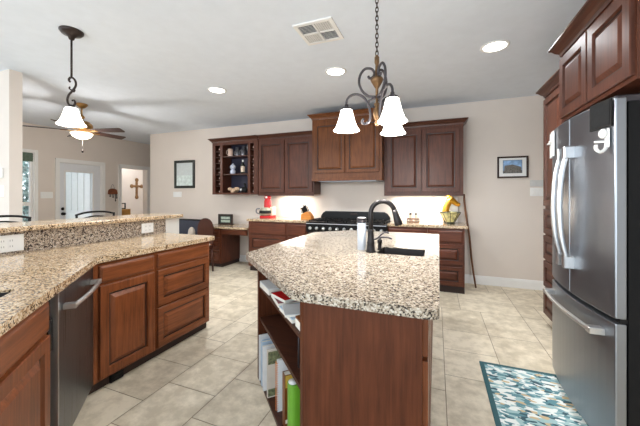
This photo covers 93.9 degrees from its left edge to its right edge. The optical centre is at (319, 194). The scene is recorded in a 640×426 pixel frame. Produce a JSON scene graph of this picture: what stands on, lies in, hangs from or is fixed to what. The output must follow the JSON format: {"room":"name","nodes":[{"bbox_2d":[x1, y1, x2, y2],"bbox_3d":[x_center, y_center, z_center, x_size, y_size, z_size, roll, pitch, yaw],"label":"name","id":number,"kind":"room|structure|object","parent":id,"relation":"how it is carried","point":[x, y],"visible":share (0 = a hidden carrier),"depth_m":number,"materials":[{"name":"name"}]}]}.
{"room":"kitchen","nodes":[
{"label":"kitchen","id":0,"kind":"room"},
{"bbox_2d":[0,69,22,222],"bbox_3d":[-4.820,-0.035,3.913,2.980,2.731,0.115,0,0,21],"label":"wall","id":1,"kind":"structure","parent":0,"point":[11,81],"depth_m":3.36,"materials":[{"name":"paint"}]},
{"bbox_2d":[0,186,3,196],"bbox_3d":[-3.622,-0.044,3.380,0.150,0.125,0.011,0,0,21],"label":"wall switch","id":2,"kind":"object","parent":1,"relation":"attached to","point":[1,187],"visible":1,"depth_m":3.36,"materials":[{"name":"white plastic"}]},
{"bbox_2d":[0,168,3,177],"bbox_3d":[-3.615,-0.249,3.369,0.130,0.110,0.027,0,0,21],"label":"thermostat","id":3,"kind":"object","parent":1,"relation":"attached to","point":[1,169],"visible":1,"depth_m":3.34,"materials":[{"name":"white plastic"}]},
{"bbox_2d":[23,122,149,220],"bbox_3d":[-5.359,-0.035,6.834,0.140,2.731,4.940,0,0,21],"label":"wall","id":4,"kind":"structure","parent":0,"point":[51,144],"depth_m":6.62,"materials":[{"name":"paint"}]},
{"bbox_2d":[23,161,31,221],"bbox_3d":[-5.902,-0.058,5.436,0.050,1.538,1.036,0,0,21],"label":"window","id":5,"kind":"structure","parent":4,"relation":"in","point":[27,165],"depth_m":5.86,"materials":[{"name":"clear glass"}]},
{"bbox_2d":[23,152,32,161],"bbox_3d":[-5.855,-0.743,5.418,0.031,0.168,1.026,0,0,21],"label":"roman shade","id":6,"kind":"object","parent":4,"relation":"attached to","point":[27,156],"visible":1,"depth_m":5.82,"materials":[{"name":"green fabric"}]},
{"bbox_2d":[23,149,37,220],"bbox_3d":[-5.874,-0.074,5.425,0.200,1.630,1.160,0,0,21],"label":"trim","id":7,"kind":"structure","parent":4,"relation":"attached to","point":[35,152],"depth_m":5.91,"materials":[{"name":"white wood"}]},
{"bbox_2d":[40,192,52,197],"bbox_3d":[-5.568,0.000,6.086,0.011,0.103,0.201,0,0,21],"label":"wall switch","id":8,"kind":"object","parent":4,"relation":"attached to","point":[42,194],"visible":1,"depth_m":6.08,"materials":[{"name":"white plastic"}]},
{"bbox_2d":[60,163,99,218],"bbox_3d":[-5.351,0.319,6.697,0.118,2.005,0.820,0,0,21],"label":"door","id":9,"kind":"structure","parent":4,"relation":"in","point":[79,184],"depth_m":6.68,"materials":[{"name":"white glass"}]},
{"bbox_2d":[55,158,104,219],"bbox_3d":[-5.390,0.279,6.712,0.170,2.105,1.000,0,0,21],"label":"trim","id":10,"kind":"structure","parent":4,"relation":"attached to","point":[58,161],"depth_m":6.53,"materials":[{"name":"white wood"}]},
{"bbox_2d":[108,184,117,200],"bbox_3d":[-5.074,-0.052,7.324,0.033,0.422,0.230,0,0,21],"label":"plaque","id":11,"kind":"object","parent":4,"relation":"attached to","point":[110,191],"visible":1,"depth_m":7.33,"materials":[{"name":"brown wood"}]},
{"bbox_2d":[118,164,149,215],"bbox_3d":[-4.932,0.279,7.891,0.170,2.105,0.870,0,0,21],"label":"trim","id":12,"kind":"structure","parent":4,"relation":"attached to","point":[146,170],"depth_m":8.20,"materials":[{"name":"white wood"}]},
{"bbox_2d":[122,168,142,214],"bbox_3d":[-6.293,-0.035,9.042,0.120,2.731,3.100,0,0,21],"label":"wall","id":13,"kind":"structure","parent":0,"point":[129,176],"depth_m":9.59,"materials":[{"name":"paint"}]},
{"bbox_2d":[130,178,142,198],"bbox_3d":[-5.951,-0.209,9.714,0.046,0.690,0.470,0,0,21],"label":"wall cross","id":14,"kind":"object","parent":13,"relation":"attached to","point":[136,185],"visible":0.98,"depth_m":9.70,"materials":[{"name":"brown wood"}]},
{"bbox_2d":[165,218,178,233],"bbox_3d":[-2.217,0.796,2.261,0.130,1.070,2.750,0,0,21],"label":"wall","id":15,"kind":"structure","parent":0,"point":[172,224],"depth_m":3.43,"materials":[{"name":"white paint"}]},
{"bbox_2d":[0,219,165,254],"bbox_3d":[-2.184,0.339,2.138,0.020,0.155,2.545,0,0,21],"label":"backsplash","id":16,"kind":"structure","parent":15,"relation":"attached to","point":[34,240],"depth_m":2.53,"materials":[{"name":"beige stone"}]},
{"bbox_2d":[0,234,23,252],"bbox_3d":[-2.177,0.340,2.113,0.011,0.118,0.123,0,0,21],"label":"wall outlet","id":17,"kind":"object","parent":16,"relation":"attached to","point":[8,243],"visible":1,"depth_m":2.11,"materials":[{"name":"white plastic"}]},
{"bbox_2d":[0,239,5,249],"bbox_3d":[-2.193,0.341,2.064,0.004,0.068,0.032,0,0,21],"label":"receptacle","id":18,"kind":"object","parent":17,"relation":"attached to","point":[2,241],"depth_m":2.07,"materials":[{"name":"white plastic"}]},
{"bbox_2d":[8,238,13,248],"bbox_3d":[-2.177,0.341,2.107,0.004,0.068,0.032,0,0,21],"label":"receptacle","id":19,"kind":"object","parent":17,"relation":"attached to","point":[10,240],"depth_m":2.11,"materials":[{"name":"white plastic"}]},
{"bbox_2d":[142,223,152,232],"bbox_3d":[-1.790,0.343,3.109,0.011,0.100,0.135,0,0,21],"label":"wall outlet","id":20,"kind":"object","parent":16,"relation":"attached to","point":[146,227],"visible":1,"depth_m":3.10,"materials":[{"name":"white plastic"}]},
{"bbox_2d":[0,213,182,232],"bbox_3d":[-2.313,0.242,2.283,0.475,0.038,2.820,0,0,21],"label":"countertop","id":21,"kind":"structure","parent":15,"relation":"on","point":[75,222],"depth_m":2.54,"materials":[{"name":"beige stone"}]},
{"bbox_2d":[0,0,586,143],"bbox_3d":[-2.557,-1.450,3.568,11.050,0.100,10.800,0,0,21],"label":"ceiling","id":22,"kind":"structure","parent":0,"point":[142,68],"depth_m":3.02,"materials":[{"name":"paint"}]},
{"bbox_2d":[56,25,86,127],"bbox_3d":[-2.120,-0.999,2.551,0.208,0.803,0.208,0,0,21],"label":"pendant light","id":23,"kind":"object","parent":22,"relation":"hanging from","point":[70,117],"visible":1,"depth_m":2.54,"materials":[{"name":"white glass"}]},
{"bbox_2d":[23,102,125,152],"bbox_3d":[-3.645,-1.023,4.641,1.283,0.753,1.228,0,0,21],"label":"ceiling fan","id":24,"kind":"object","parent":22,"relation":"hanging from","point":[87,132],"visible":0.85,"depth_m":4.56,"materials":[{"name":"brown wood"}]},
{"bbox_2d":[207,87,226,92],"bbox_3d":[-1.373,-1.395,3.988,0.244,0.010,0.244,0,0,21],"label":"recessed light","id":25,"kind":"object","parent":22,"relation":"in","point":[211,89],"visible":1,"depth_m":3.98,"materials":[{"name":"white glass"}]},
{"bbox_2d":[292,16,343,45],"bbox_3d":[-0.008,-1.394,2.562,0.340,0.012,0.340,0,0,21],"label":"ceiling vent","id":26,"kind":"object","parent":22,"relation":"in","point":[323,30],"visible":1,"depth_m":2.54,"materials":[{"name":"white metal"}]},
{"bbox_2d":[325,67,345,75],"bbox_3d":[0.178,-1.395,3.385,0.244,0.010,0.244,0,0,21],"label":"recessed light","id":27,"kind":"object","parent":22,"relation":"in","point":[332,71],"visible":1,"depth_m":3.38,"materials":[{"name":"white glass"}]},
{"bbox_2d":[334,0,407,135],"bbox_3d":[0.347,-0.920,2.024,0.506,0.960,0.531,0,0,21],"label":"chandelier","id":28,"kind":"object","parent":22,"relation":"hanging from","point":[392,116],"visible":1,"depth_m":1.99,"materials":[{"name":"white glass"}]},
{"bbox_2d":[480,40,509,52],"bbox_3d":[1.646,-1.395,2.815,0.244,0.010,0.244,0,0,21],"label":"recessed light","id":29,"kind":"object","parent":22,"relation":"in","point":[497,45],"visible":1,"depth_m":2.81,"materials":[{"name":"white glass"}]},
{"bbox_2d":[73,261,554,425],"bbox_3d":[-2.569,1.333,3.466,11.900,0.004,11.600,0,0,21],"label":"floor","id":30,"kind":"structure","parent":0,"point":[210,377],"depth_m":2.36,"materials":[{"name":"beige tile"}]},
{"bbox_2d":[0,215,31,222],"bbox_3d":[-2.744,0.759,2.675,0.440,1.147,0.448,0,0,21],"label":"bar stool","id":31,"kind":"object","parent":30,"relation":"on","point":[19,216],"visible":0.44,"depth_m":2.83,"materials":[{"name":"metal"}]},
{"bbox_2d":[0,301,49,425],"bbox_3d":[-1.356,0.894,0.991,0.541,0.874,0.595,0,0,-24],"label":"base cabinet","id":32,"kind":"object","parent":30,"relation":"on","point":[25,348],"visible":0.88,"depth_m":1.16,"materials":[{"name":"brown wood"}]},
{"bbox_2d":[0,233,214,336],"bbox_3d":[-1.429,0.435,1.832,1.650,0.039,2.520,0,0,21],"label":"countertop","id":33,"kind":"structure","parent":32,"relation":"on","point":[31,278],"depth_m":1.77,"materials":[{"name":"beige stone"}]},
{"bbox_2d":[47,267,101,425],"bbox_3d":[-1.587,0.896,1.567,0.642,0.870,0.641,0,0,-24],"label":"dishwasher","id":34,"kind":"object","parent":30,"relation":"on","point":[70,331],"visible":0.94,"depth_m":1.59,"materials":[{"name":"silver metal"}]},
{"bbox_2d":[75,211,114,217],"bbox_3d":[-2.447,0.759,3.439,0.440,1.147,0.448,0,0,21],"label":"bar stool","id":35,"kind":"object","parent":30,"relation":"on","point":[113,213],"visible":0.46,"depth_m":3.50,"materials":[{"name":"metal"}]},
{"bbox_2d":[88,252,154,394],"bbox_3d":[-1.729,0.894,2.313,0.701,0.874,0.490,0,0,21],"label":"base cabinet","id":36,"kind":"object","parent":30,"relation":"on","point":[124,301],"visible":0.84,"depth_m":2.16,"materials":[{"name":"brown wood"}]},
{"bbox_2d":[109,368,123,382],"bbox_3d":[-1.461,1.295,2.150,0.028,0.064,0.090,0,0,21],"label":"floor vent","id":37,"kind":"object","parent":36,"relation":"attached to","point":[119,374],"visible":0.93,"depth_m":2.13,"materials":[{"name":"black metal"}]},
{"bbox_2d":[122,203,130,214],"bbox_3d":[-5.375,0.773,8.117,0.280,1.115,0.280,0,0,21],"label":"frame","id":38,"kind":"object","parent":30,"relation":"on","point":[125,211],"visible":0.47,"depth_m":8.12,"materials":[{"name":"brown wood"}]},
{"bbox_2d":[152,241,208,357],"bbox_3d":[-1.529,0.894,2.829,0.701,0.874,0.614,0,0,21],"label":"base cabinet","id":39,"kind":"object","parent":30,"relation":"on","point":[181,273],"visible":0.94,"depth_m":2.65,"materials":[{"name":"brown wood"}]},
{"bbox_2d":[179,219,200,234],"bbox_3d":[-3.151,0.923,6.317,1.460,0.815,0.495,0,0,21],"label":"bench","id":40,"kind":"object","parent":30,"relation":"on","point":[184,224],"visible":0.02,"depth_m":6.29,"materials":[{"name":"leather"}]},
{"bbox_2d":[188,227,194,234],"bbox_3d":[-2.583,0.770,6.013,0.136,0.260,0.127,0,0,11],"label":"throw pillow","id":41,"kind":"object","parent":40,"relation":"on","point":[191,230],"visible":0.56,"depth_m":5.97,"materials":[{"name":"beige fabric"}]},
{"bbox_2d":[198,218,213,270],"bbox_3d":[-2.140,0.871,5.149,0.420,0.921,0.450,0,0,29],"label":"wooden chair","id":42,"kind":"object","parent":30,"relation":"on","point":[205,225],"visible":0.3,"depth_m":5.28,"materials":[{"name":"brown wood"}]},
{"bbox_2d":[209,228,247,266],"bbox_3d":[-1.648,0.974,5.693,0.985,0.715,0.581,0,0,21],"label":"desk","id":43,"kind":"object","parent":30,"relation":"on","point":[226,249],"visible":0.61,"depth_m":5.53,"materials":[{"name":"brown wood"}]},
{"bbox_2d":[213,224,248,229],"bbox_3d":[-1.661,0.597,5.693,1.020,0.036,0.590,0,0,21],"label":"desktop","id":44,"kind":"object","parent":43,"relation":"on","point":[216,226],"visible":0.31,"depth_m":5.50,"materials":[{"name":"beige stone"}]},
{"bbox_2d":[218,214,233,224],"bbox_3d":[-1.837,0.476,5.883,0.320,0.205,0.102,0,0,17],"label":"photo frame","id":45,"kind":"object","parent":44,"relation":"on","point":[223,219],"visible":1,"depth_m":5.84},
{"bbox_2d":[249,221,286,270],"bbox_3d":[-0.806,0.894,5.360,0.755,0.874,0.571,0,0,21],"label":"base cabinet","id":46,"kind":"object","parent":30,"relation":"on","point":[261,234],"visible":0.46,"depth_m":5.11,"materials":[{"name":"wood"}]},
{"bbox_2d":[246,217,314,222],"bbox_3d":[-0.648,0.435,5.299,1.155,0.039,0.590,0,0,21],"label":"countertop","id":47,"kind":"structure","parent":46,"relation":"on","point":[277,219],"depth_m":5.08,"materials":[{"name":"beige stone"}]},
{"bbox_2d":[256,196,275,217],"bbox_3d":[-0.994,0.206,5.446,0.326,0.420,0.268,0,0,21],"label":"coffee maker","id":48,"kind":"object","parent":47,"relation":"on","point":[267,211],"visible":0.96,"depth_m":5.39,"materials":[{"name":"red plastic"}]},
{"bbox_2d":[301,211,313,219],"bbox_3d":[-0.216,0.349,5.125,0.195,0.134,0.120,0,0,27],"label":"knife block","id":49,"kind":"object","parent":47,"relation":"on","point":[307,215],"visible":0.87,"depth_m":5.07,"materials":[{"name":"orange wood"}]},
{"bbox_2d":[287,222,307,239],"bbox_3d":[-0.278,0.894,5.155,0.375,0.874,0.571,0,0,21],"label":"base cabinet","id":50,"kind":"object","parent":30,"relation":"on","point":[294,230],"visible":0.24,"depth_m":4.90,"materials":[{"name":"wood"}]},
{"bbox_2d":[258,270,432,425],"bbox_3d":[0.247,0.893,2.357,1.188,0.875,2.188,0,0,21],"label":"kitchen island","id":51,"kind":"object","parent":30,"relation":"on","point":[358,367],"visible":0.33,"depth_m":1.24,"materials":[{"name":"brown wood"}]},
{"bbox_2d":[259,333,269,380],"bbox_3d":[-0.335,1.153,2.158,0.210,0.315,0.020,0,0,-24],"label":"book","id":52,"kind":"object","parent":51,"relation":"on","point":[262,337],"visible":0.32,"depth_m":2.11,"materials":[{"name":"paper"}]},
{"bbox_2d":[261,339,272,385],"bbox_3d":[-0.313,1.160,2.099,0.200,0.300,0.026,0,0,-24],"label":"book","id":53,"kind":"object","parent":51,"relation":"on","point":[269,341],"visible":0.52,"depth_m":2.05,"materials":[{"name":"paper"}]},
{"bbox_2d":[262,344,275,390],"bbox_3d":[-0.292,1.163,2.046,0.200,0.295,0.022,0,0,-24],"label":"book","id":54,"kind":"object","parent":51,"relation":"on","point":[269,346],"visible":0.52,"depth_m":2.00,"materials":[{"name":"paper"}]},
{"bbox_2d":[260,280,280,294],"bbox_3d":[-0.260,0.625,2.071,0.260,0.040,0.210,0,0,-27],"label":"magazine","id":55,"kind":"object","parent":51,"relation":"on","point":[267,286],"visible":0.36,"depth_m":1.98,"materials":[{"name":"paper"}]},
{"bbox_2d":[260,380,282,425],"bbox_3d":[-0.127,1.321,1.812,0.294,0.020,0.886,0,0,-24],"label":"shelf","id":56,"kind":"object","parent":51,"relation":"attached to","point":[277,416],"depth_m":1.82,"materials":[{"name":"brown wood"}]},
{"bbox_2d":[267,348,280,397],"bbox_3d":[-0.251,1.157,1.976,0.200,0.305,0.023,0,0,-24],"label":"book","id":57,"kind":"object","parent":51,"relation":"on","point":[273,355],"visible":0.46,"depth_m":1.94,"materials":[{"name":"paper"}]},
{"bbox_2d":[260,287,299,338],"bbox_3d":[-0.124,0.657,1.813,0.288,0.022,0.886,0,0,-24],"label":"shelf","id":58,"kind":"object","parent":51,"relation":"attached to","point":[294,328],"depth_m":1.59,"materials":[{"name":"brown wood"}]},
{"bbox_2d":[260,314,299,388],"bbox_3d":[-0.124,0.892,1.813,0.288,0.022,0.886,0,0,-24],"label":"shelf","id":59,"kind":"object","parent":51,"relation":"attached to","point":[285,340],"depth_m":1.82,"materials":[{"name":"brown wood"}]},
{"bbox_2d":[275,358,287,411],"bbox_3d":[-0.173,1.155,1.850,0.212,0.310,0.025,0,0,-24],"label":"book","id":60,"kind":"object","parent":51,"relation":"on","point":[281,366],"visible":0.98,"depth_m":1.81,"materials":[{"name":"paper"}]},
{"bbox_2d":[271,291,298,307],"bbox_3d":[-0.162,0.630,1.844,0.240,0.030,0.200,0,0,-21],"label":"magazine","id":61,"kind":"object","parent":51,"relation":"on","point":[278,303],"visible":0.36,"depth_m":1.74,"materials":[{"name":"paper"}]},
{"bbox_2d":[272,291,294,302],"bbox_3d":[-0.158,0.604,1.822,0.220,0.020,0.150,0,0,-38],"label":"magazine","id":62,"kind":"object","parent":61,"relation":"on","point":[279,295],"visible":0.36,"depth_m":1.75,"materials":[{"name":"paper"}]},
{"bbox_2d":[282,370,292,425],"bbox_3d":[-0.115,1.160,1.732,0.200,0.300,0.046,0,0,-24],"label":"book","id":63,"kind":"object","parent":51,"relation":"on","point":[286,375],"visible":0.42,"depth_m":1.68,"materials":[{"name":"paper"}]},
{"bbox_2d":[279,302,299,323],"bbox_3d":[-0.077,0.634,1.642,0.240,0.022,0.200,0,0,-26],"label":"magazine","id":64,"kind":"object","parent":51,"relation":"on","point":[291,319],"visible":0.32,"depth_m":1.53,"materials":[{"name":"paper"}]},
{"bbox_2d":[282,303,299,317],"bbox_3d":[-0.097,0.616,1.612,0.200,0.012,0.150,0,0,-12],"label":"magazine","id":65,"kind":"object","parent":64,"relation":"on","point":[290,310],"visible":0.36,"depth_m":1.59,"materials":[{"name":"paper"}]},
{"bbox_2d":[287,378,299,425],"bbox_3d":[-0.063,1.134,1.575,0.220,0.352,0.075,0,0,-24],"label":"book","id":66,"kind":"object","parent":51,"relation":"on","point":[293,391],"visible":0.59,"depth_m":1.51,"materials":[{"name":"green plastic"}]},
{"bbox_2d":[295,315,299,330],"bbox_3d":[-0.010,0.620,1.470,0.200,0.050,0.100,0,0,-24],"label":"magazine","id":67,"kind":"object","parent":51,"relation":"on","point":[297,317],"visible":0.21,"depth_m":1.45,"materials":[{"name":"paper"}]},
{"bbox_2d":[298,337,299,367],"bbox_3d":[-0.018,0.783,1.559,0.210,0.194,0.012,0,0,-24],"label":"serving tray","id":68,"kind":"object","parent":51,"relation":"on","point":[298,337],"visible":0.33,"depth_m":1.51,"materials":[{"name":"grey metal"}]},
{"bbox_2d":[246,230,439,319],"bbox_3d":[0.250,0.435,2.362,1.305,0.039,2.275,0,0,21],"label":"island countertop","id":69,"kind":"structure","parent":51,"relation":"on","point":[327,268],"depth_m":1.60,"materials":[{"name":"stone"}]},
{"bbox_2d":[357,217,366,249],"bbox_3d":[0.317,0.292,2.275,0.074,0.248,0.074,0,0,21],"label":"canister","id":70,"kind":"object","parent":69,"relation":"on","point":[361,221],"visible":1,"depth_m":2.25,"materials":[{"name":"grey ceramic"}]},
{"bbox_2d":[366,199,402,252],"bbox_3d":[0.463,0.223,2.165,0.264,0.386,0.076,0,0,12],"label":"faucet","id":71,"kind":"object","parent":69,"relation":"on","point":[397,220],"visible":1,"depth_m":2.16,"materials":[{"name":"black metal"}]},
{"bbox_2d":[377,236,391,249],"bbox_3d":[0.488,0.364,2.262,0.112,0.104,0.040,0,0,21],"label":"soap dispenser","id":72,"kind":"object","parent":69,"relation":"on","point":[379,241],"visible":0.97,"depth_m":2.26,"materials":[{"name":"black metal"}]},
{"bbox_2d":[378,248,424,256],"bbox_3d":[0.600,0.526,2.213,0.345,0.209,0.330,0,0,21],"label":"prep sink","id":73,"kind":"object","parent":69,"relation":"in","point":[393,251],"visible":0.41,"depth_m":2.34,"materials":[{"name":"black metal"}]},
{"bbox_2d":[306,211,390,233],"bbox_3d":[0.472,0.806,4.820,1.270,1.050,0.662,0,0,21],"label":"gas range","id":74,"kind":"object","parent":30,"relation":"on","point":[329,220],"visible":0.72,"depth_m":4.74,"materials":[{"name":"black metal"}]},
{"bbox_2d":[306,221,390,225],"bbox_3d":[0.480,0.436,4.839,1.270,0.020,0.622,0,0,21],"label":"cooktop","id":75,"kind":"object","parent":74,"relation":"in","point":[318,223],"depth_m":4.61,"materials":[{"name":"black ceramic"}]},
{"bbox_2d":[388,226,426,232],"bbox_3d":[1.342,0.894,4.526,0.545,0.874,0.571,0,0,21],"label":"base cabinet","id":76,"kind":"object","parent":30,"relation":"on","point":[390,228],"visible":0.09,"depth_m":4.26,"materials":[{"name":"wood"}]},
{"bbox_2d":[387,220,467,228],"bbox_3d":[1.578,0.435,4.435,1.060,0.039,0.590,0,0,21],"label":"countertop","id":77,"kind":"structure","parent":76,"relation":"on","point":[424,224],"depth_m":4.22,"materials":[{"name":"beige stone"}]},
{"bbox_2d":[407,218,419,222],"bbox_3d":[1.417,0.385,4.545,0.180,0.062,0.080,0,0,21],"label":"caddy","id":78,"kind":"object","parent":77,"relation":"on","point":[407,218],"visible":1,"depth_m":4.51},
{"bbox_2d":[439,211,460,223],"bbox_3d":[1.876,0.330,4.313,0.271,0.172,0.271,0,0,44],"label":"basket","id":79,"kind":"object","parent":77,"relation":"on","point":[449,217],"visible":1,"depth_m":4.24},
{"bbox_2d":[442,196,460,222],"bbox_3d":[1.967,0.193,4.487,0.261,0.446,0.107,0,0,21],"label":"bananas","id":80,"kind":"object","parent":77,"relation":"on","point":[452,200],"visible":0.73,"depth_m":4.46,"materials":[{"name":"food"}]},
{"bbox_2d":[427,228,464,293],"bbox_3d":[1.817,0.894,4.341,0.470,0.874,0.571,0,0,21],"label":"base cabinet","id":81,"kind":"object","parent":30,"relation":"on","point":[451,241],"visible":0.62,"depth_m":4.05,"materials":[{"name":"wood"}]},
{"bbox_2d":[463,194,476,287],"bbox_3d":[2.190,0.657,4.368,0.034,1.344,0.226,0,0,-25],"label":"stick","id":82,"kind":"object","parent":30,"relation":"on","point":[464,200],"visible":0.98,"depth_m":4.36,"materials":[{"name":"brown wood"}]},
{"bbox_2d":[479,361,588,425],"bbox_3d":[1.317,1.326,1.795,0.515,0.010,1.060,0,0,21],"label":"rug","id":83,"kind":"object","parent":30,"relation":"on","point":[517,396],"visible":0.86,"depth_m":1.93,"materials":[{"name":"multicoloured fabric"}]},
{"bbox_2d":[536,69,563,320],"bbox_3d":[2.443,0.123,2.541,0.746,2.415,1.066,0,0,21],"label":"pantry cabinet","id":84,"kind":"object","parent":30,"relation":"on","point":[549,90],"visible":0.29,"depth_m":2.95,"materials":[{"name":"brown wood"}]},
{"bbox_2d":[543,93,639,425],"bbox_3d":[1.864,0.423,1.711,0.869,1.815,0.836,0,0,21],"label":"refrigerator","id":85,"kind":"object","parent":30,"relation":"on","point":[594,294],"visible":0.97,"depth_m":1.56,"materials":[{"name":"silver metal"}]},
{"bbox_2d":[548,131,554,156],"bbox_3d":[1.651,-0.364,2.134,0.030,0.180,0.056,0,0,29],"label":"clip","id":86,"kind":"object","parent":85,"relation":"attached to","point":[552,141],"visible":1,"depth_m":2.11,"materials":[{"name":"white plastic"}]},
{"bbox_2d":[590,97,612,131],"bbox_3d":[1.428,-0.405,1.524,0.008,0.135,0.160,0,0,13],"label":"notepad","id":87,"kind":"object","parent":85,"relation":"attached to","point":[601,114],"visible":1,"depth_m":1.51,"materials":[{"name":"black paper"}]},
{"bbox_2d":[594,128,609,152],"bbox_3d":[1.400,-0.268,1.498,0.061,0.124,0.059,0,0,21],"label":"hook","id":88,"kind":"object","parent":85,"relation":"attached to","point":[603,133],"visible":1,"depth_m":1.48,"materials":[{"name":"white plastic"}]},
{"bbox_2d":[150,95,544,280],"bbox_3d":[-0.169,-0.035,5.516,8.010,2.731,0.120,0,0,21],"label":"wall","id":89,"kind":"structure","parent":0,"point":[505,222],"depth_m":4.51,"materials":[{"name":"paint"}]},
{"bbox_2d":[173,192,181,196],"bbox_3d":[-3.142,-0.011,6.600,0.232,0.089,0.011,0,0,21],"label":"wall switch","id":90,"kind":"object","parent":89,"relation":"attached to","point":[175,194],"visible":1,"depth_m":6.59,"materials":[{"name":"white plastic"}]},
{"bbox_2d":[174,160,194,187],"bbox_3d":[-2.956,-0.452,6.517,0.570,0.605,0.032,0,0,21],"label":"framed picture","id":91,"kind":"object","parent":89,"relation":"attached to","point":[184,170],"visible":1,"depth_m":6.52},
{"bbox_2d":[177,163,191,175],"bbox_3d":[-2.953,-0.452,6.525,0.460,0.495,0.006,0,0,21],"label":"print","id":92,"kind":"object","parent":91,"relation":"attached to","point":[183,169],"depth_m":6.52},
{"bbox_2d":[177,175,191,185],"bbox_3d":[-2.954,-0.315,6.521,0.460,0.223,0.002,0,0,21],"label":"print","id":93,"kind":"object","parent":91,"relation":"attached to","point":[182,180],"depth_m":6.52},
{"bbox_2d":[208,135,258,194],"bbox_3d":[-1.595,-0.546,5.774,1.095,1.075,0.390,0,0,21],"label":"wine rack cabinet","id":94,"kind":"object","parent":89,"relation":"attached to","point":[226,180],"visible":0.9,"depth_m":5.79,"materials":[{"name":"brown wood"}]},
{"bbox_2d":[226,149,232,155],"bbox_3d":[-1.767,-0.821,5.825,0.149,0.150,0.095,0,0,21],"label":"mug","id":95,"kind":"object","parent":94,"relation":"on","point":[230,151],"visible":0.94,"depth_m":5.77,"materials":[{"name":"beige ceramic"}]},
{"bbox_2d":[230,163,235,173],"bbox_3d":[-1.685,-0.510,5.783,0.110,0.210,0.110,0,0,21],"label":"ginger jar","id":96,"kind":"object","parent":94,"relation":"on","point":[232,167],"visible":0.97,"depth_m":5.74,"materials":[{"name":"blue ceramic"}]},
{"bbox_2d":[228,187,239,192],"bbox_3d":[-1.655,-0.093,5.740,0.215,0.120,0.188,0,0,-20],"label":"cluster","id":97,"kind":"object","parent":94,"relation":"in","point":[236,189],"visible":0.95,"depth_m":5.70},
{"bbox_2d":[223,155,247,158],"bbox_3d":[-1.549,-0.735,5.782,0.611,0.018,0.270,0,0,21],"label":"shelf","id":98,"kind":"object","parent":94,"relation":"attached to","point":[224,156],"depth_m":5.79,"materials":[{"name":"brown wood"}]},
{"bbox_2d":[223,173,247,175],"bbox_3d":[-1.549,-0.395,5.782,0.611,0.018,0.270,0,0,21],"label":"shelf","id":99,"kind":"object","parent":94,"relation":"attached to","point":[224,174],"depth_m":5.80,"materials":[{"name":"brown wood"}]},
{"bbox_2d":[239,148,245,154],"bbox_3d":[-1.490,-0.813,5.717,0.136,0.136,0.087,0,0,21],"label":"mug","id":100,"kind":"object","parent":94,"relation":"on","point":[243,151],"visible":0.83,"depth_m":5.67,"materials":[{"name":"grey metal"}]},
{"bbox_2d":[241,160,244,172],"bbox_3d":[-1.471,-0.539,5.699,0.078,0.268,0.076,0,0,21],"label":"liquor bottle","id":101,"kind":"object","parent":94,"relation":"on","point":[242,164],"visible":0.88,"depth_m":5.67,"materials":[{"name":"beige glass"}]},
{"bbox_2d":[240,183,247,192],"bbox_3d":[-1.442,-0.128,5.678,0.151,0.197,0.098,0,0,21],"label":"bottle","id":102,"kind":"object","parent":94,"relation":"on","point":[244,189],"visible":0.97,"depth_m":5.64,"materials":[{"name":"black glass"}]},
{"bbox_2d":[257,130,320,195],"bbox_3d":[-0.568,-0.536,5.385,1.098,1.095,0.372,0,0,21],"label":"upper cabinet","id":103,"kind":"object","parent":89,"relation":"attached to","point":[285,159],"visible":0.92,"depth_m":5.24,"materials":[{"name":"brown wood"}]},
{"bbox_2d":[307,107,383,182],"bbox_3d":[0.478,-0.758,4.876,1.256,1.082,0.563,0,0,21],"label":"range hood","id":104,"kind":"object","parent":89,"relation":"attached to","point":[358,156],"visible":0.78,"depth_m":4.66,"materials":[{"name":"brown wood"}]},
{"bbox_2d":[239,255,544,290],"bbox_3d":[-0.235,1.266,5.469,7.880,0.130,0.014,0,0,21],"label":"baseboard","id":105,"kind":"structure","parent":89,"relation":"attached to","point":[482,280],"depth_m":4.34,"materials":[{"name":"white wood"}]},
{"bbox_2d":[384,117,468,195],"bbox_3d":[1.589,-0.536,4.547,1.172,1.095,0.372,0,0,21],"label":"upper cabinet","id":106,"kind":"object","parent":89,"relation":"attached to","point":[426,160],"visible":0.89,"depth_m":4.40,"materials":[{"name":"brown wood"}]},
{"bbox_2d":[497,156,528,177],"bbox_3d":[2.766,-0.401,4.294,0.382,0.309,0.032,0,0,21],"label":"framed picture","id":107,"kind":"object","parent":89,"relation":"attached to","point":[509,166],"visible":1,"depth_m":4.29,"materials":[{"name":"brown wood"}]},
{"bbox_2d":[530,188,542,195],"bbox_3d":[3.051,-0.044,4.194,0.175,0.120,0.011,0,0,21],"label":"wall switch","id":108,"kind":"object","parent":89,"relation":"attached to","point":[533,191],"visible":0.91,"depth_m":4.20,"materials":[{"name":"white plastic"}]},
{"bbox_2d":[530,180,542,186],"bbox_3d":[3.051,-0.164,4.194,0.175,0.090,0.011,0,0,21],"label":"wall switch","id":109,"kind":"object","parent":89,"relation":"attached to","point":[533,183],"visible":0.91,"depth_m":4.20,"materials":[{"name":"grey plastic"}]},
{"bbox_3d":[2.044,-0.034,0.290,0.100,2.731,8.020,0,0,21],"label":"wall","id":110,"kind":"structure","parent":0,"visible":0},
{"bbox_2d":[548,0,639,121],"bbox_3d":[1.962,-0.806,1.620,0.916,0.555,1.002,0,0,21],"label":"upper cabinet","id":111,"kind":"object","parent":110,"relation":"attached to","point":[599,49],"visible":1,"depth_m":1.64,"materials":[{"name":"brown wood"}]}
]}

